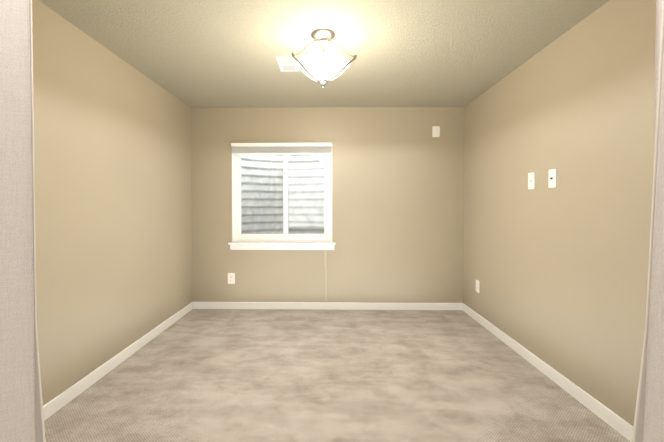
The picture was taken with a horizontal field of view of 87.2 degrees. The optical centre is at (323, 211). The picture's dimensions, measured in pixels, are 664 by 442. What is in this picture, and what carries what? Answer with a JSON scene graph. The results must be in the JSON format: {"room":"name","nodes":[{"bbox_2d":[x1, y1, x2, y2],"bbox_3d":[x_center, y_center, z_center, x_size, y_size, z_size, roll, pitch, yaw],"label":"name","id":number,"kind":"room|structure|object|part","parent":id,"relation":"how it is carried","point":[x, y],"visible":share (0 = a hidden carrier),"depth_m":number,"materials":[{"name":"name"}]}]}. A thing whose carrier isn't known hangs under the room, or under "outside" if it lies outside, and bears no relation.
{"room":"empty bedroom","nodes":[
{"label":"empty bedroom","id":0,"kind":"room"},
{"bbox_2d":[32,0,191,405],"bbox_3d":[-1.668,0.084,0.624,0.200,2.420,7.150,0,1,1],"label":"wall","id":1,"kind":"structure","parent":0,"point":[113,191],"depth_m":2.40,"materials":[{"name":"paint"}]},
{"bbox_2d":[43,302,192,420],"bbox_3d":[-1.561,1.133,0.639,0.014,0.082,6.750,0,1,1],"label":"baseboard","id":2,"kind":"structure","parent":1,"relation":"attached to","point":[60,401],"depth_m":2.44,"materials":[{"name":"white wood"}]},
{"bbox_2d":[39,0,608,107],"bbox_3d":[-0.019,-1.201,0.574,3.500,0.150,7.150,0,1,1],"label":"ceiling","id":3,"kind":"structure","parent":0,"point":[226,53],"depth_m":2.40,"materials":[{"name":"paint"}]},
{"bbox_2d":[0,0,45,441],"bbox_3d":[-1.162,0.011,1.075,0.623,2.288,0.111,0,1,1],"label":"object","id":4,"kind":"object","parent":3,"relation":"hanging from","point":[21,412],"visible":1,"depth_m":1.05,"materials":[{"name":"fabric"}]},
{"bbox_2d":[276,57,298,70],"bbox_3d":[-0.276,-1.157,2.745,0.150,0.006,0.265,0,1,1],"label":"ceiling vent","id":5,"kind":"object","parent":3,"relation":"in","point":[287,63],"visible":0.94,"depth_m":2.72,"materials":[{"name":"white metal"}]},
{"bbox_2d":[291,28,356,87],"bbox_3d":[0.008,-0.980,2.300,0.406,0.346,0.406,0,1,1],"label":"ceiling light","id":6,"kind":"object","parent":3,"relation":"attached to","point":[322,68],"visible":1,"depth_m":2.20,"materials":[{"name":"white glass"}]},
{"bbox_3d":[-0.002,-0.906,2.274,0.352,0.102,0.352,0,1,1],"label":"lamp shade","id":7,"kind":"part","parent":6,"relation":"part of","materials":[{"name":"white glass"}]},
{"bbox_2d":[191,107,464,302],"bbox_3d":[0.042,0.028,4.069,3.100,2.420,0.200,0,1,1],"label":"wall","id":8,"kind":"structure","parent":0,"point":[397,204],"depth_m":3.96,"materials":[{"name":"paint"}]},
{"bbox_2d":[228,273,234,283],"bbox_3d":[-1.054,0.767,3.997,0.079,0.124,0.012,0,1,1],"label":"electrical outlet","id":9,"kind":"object","parent":8,"relation":"attached to","point":[231,278],"visible":1,"depth_m":3.99,"materials":[{"name":"white plastic"}]},
{"bbox_2d":[228,242,334,249],"bbox_3d":[-0.469,0.396,3.979,1.215,0.084,0.080,0,1,1],"label":"window sill","id":10,"kind":"structure","parent":8,"relation":"attached to","point":[275,246],"depth_m":3.96,"materials":[{"name":"white wood"}]},
{"bbox_2d":[241,155,323,233],"bbox_3d":[-0.459,-0.224,4.729,1.680,1.731,1.100,0,1,1],"label":"window well","id":11,"kind":"object","parent":8,"relation":"attached to","point":[295,191],"depth_m":5.05,"materials":[{"name":"metal"}]},
{"bbox_2d":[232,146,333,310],"bbox_3d":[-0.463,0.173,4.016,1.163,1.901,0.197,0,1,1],"label":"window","id":12,"kind":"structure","parent":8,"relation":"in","point":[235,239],"depth_m":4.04,"materials":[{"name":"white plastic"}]},
{"bbox_3d":[-0.707,-0.213,4.043,0.598,1.055,0.035,0,1,1],"label":"window sash","id":13,"kind":"part","parent":12,"relation":"part of","materials":[{"name":"white plastic"}]},
{"bbox_3d":[-0.707,-0.213,4.043,0.502,0.959,0.004,0,1,1],"label":"sash glass","id":14,"kind":"part","parent":12,"relation":"part of","materials":[{"name":"clear glass"}]},
{"bbox_2d":[231,143,331,154],"bbox_3d":[-0.472,-0.709,3.945,1.138,0.132,0.034,0,1,1],"label":"window blind","id":15,"kind":"object","parent":12,"relation":"attached to","point":[277,148],"visible":0.98,"depth_m":3.93,"materials":[{"name":"white"}]},
{"bbox_3d":[-0.471,-0.213,4.040,1.146,1.131,0.137,0,1,1],"label":"frame","id":16,"kind":"part","parent":12,"relation":"part of","materials":[{"name":"white plastic"}]},
{"bbox_3d":[-0.202,-0.213,4.075,0.534,1.055,0.035,0,1,1],"label":"window sash","id":17,"kind":"part","parent":12,"relation":"part of","materials":[{"name":"white plastic"}]},
{"bbox_3d":[-0.202,-0.213,4.075,0.438,0.959,0.004,0,1,1],"label":"sash glass","id":18,"kind":"part","parent":12,"relation":"part of","materials":[{"name":"clear glass"}]},
{"bbox_2d":[193,302,461,309],"bbox_3d":[0.041,1.079,3.979,3.072,0.082,0.014,0,1,1],"label":"baseboard","id":19,"kind":"structure","parent":8,"relation":"attached to","point":[328,305],"depth_m":3.97,"materials":[{"name":"white wood"}]},
{"bbox_2d":[432,126,439,136],"bbox_3d":[1.271,-0.900,3.929,0.080,0.120,0.007,0,1,1],"label":"wall plate","id":20,"kind":"object","parent":8,"relation":"attached to","point":[435,131],"visible":1,"depth_m":3.93,"materials":[{"name":"white plastic"}]},
{"bbox_2d":[44,309,629,441],"bbox_3d":[-0.019,1.234,0.613,3.100,0.120,6.750,0,1,1],"label":"floor","id":21,"kind":"structure","parent":0,"point":[246,375],"depth_m":2.27,"materials":[{"name":"carpet"}]},
{"bbox_2d":[463,0,655,425],"bbox_3d":[1.631,0.085,0.566,0.200,2.420,7.150,0,1,1],"label":"wall","id":22,"kind":"structure","parent":0,"point":[559,272],"depth_m":2.16,"materials":[{"name":"paint"}]},
{"bbox_2d":[476,280,478,292],"bbox_3d":[1.581,0.766,3.574,0.012,0.124,0.079,0,1,1],"label":"electrical outlet","id":23,"kind":"object","parent":22,"relation":"attached to","point":[477,285],"visible":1,"depth_m":3.56,"materials":[{"name":"white plastic"}]},
{"bbox_2d":[528,172,534,188],"bbox_3d":[1.563,-0.230,2.620,0.008,0.124,0.079,0,1,1],"label":"wall plate","id":24,"kind":"object","parent":22,"relation":"attached to","point":[531,180],"visible":1,"depth_m":2.61,"materials":[{"name":"white plastic"}]},
{"bbox_2d":[462,303,632,441],"bbox_3d":[1.524,1.133,0.585,0.014,0.082,6.750,0,1,1],"label":"baseboard","id":25,"kind":"structure","parent":22,"relation":"attached to","point":[617,423],"depth_m":2.24,"materials":[{"name":"white wood"}]},
{"bbox_2d":[548,169,556,187],"bbox_3d":[1.555,-0.225,2.372,0.016,0.124,0.079,0,1,1],"label":"switch plate right coax","id":26,"kind":"object","parent":22,"relation":"attached to","point":[552,182],"visible":1,"depth_m":2.37,"materials":[{"name":"white plastic"}]},
{"bbox_2d":[632,0,663,441],"bbox_3d":[1.160,0.011,1.069,0.515,2.288,0.181,0,1,1],"label":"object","id":27,"kind":"object","parent":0,"point":[648,426],"visible":1,"depth_m":1.04,"materials":[{"name":"fabric"}]}
]}

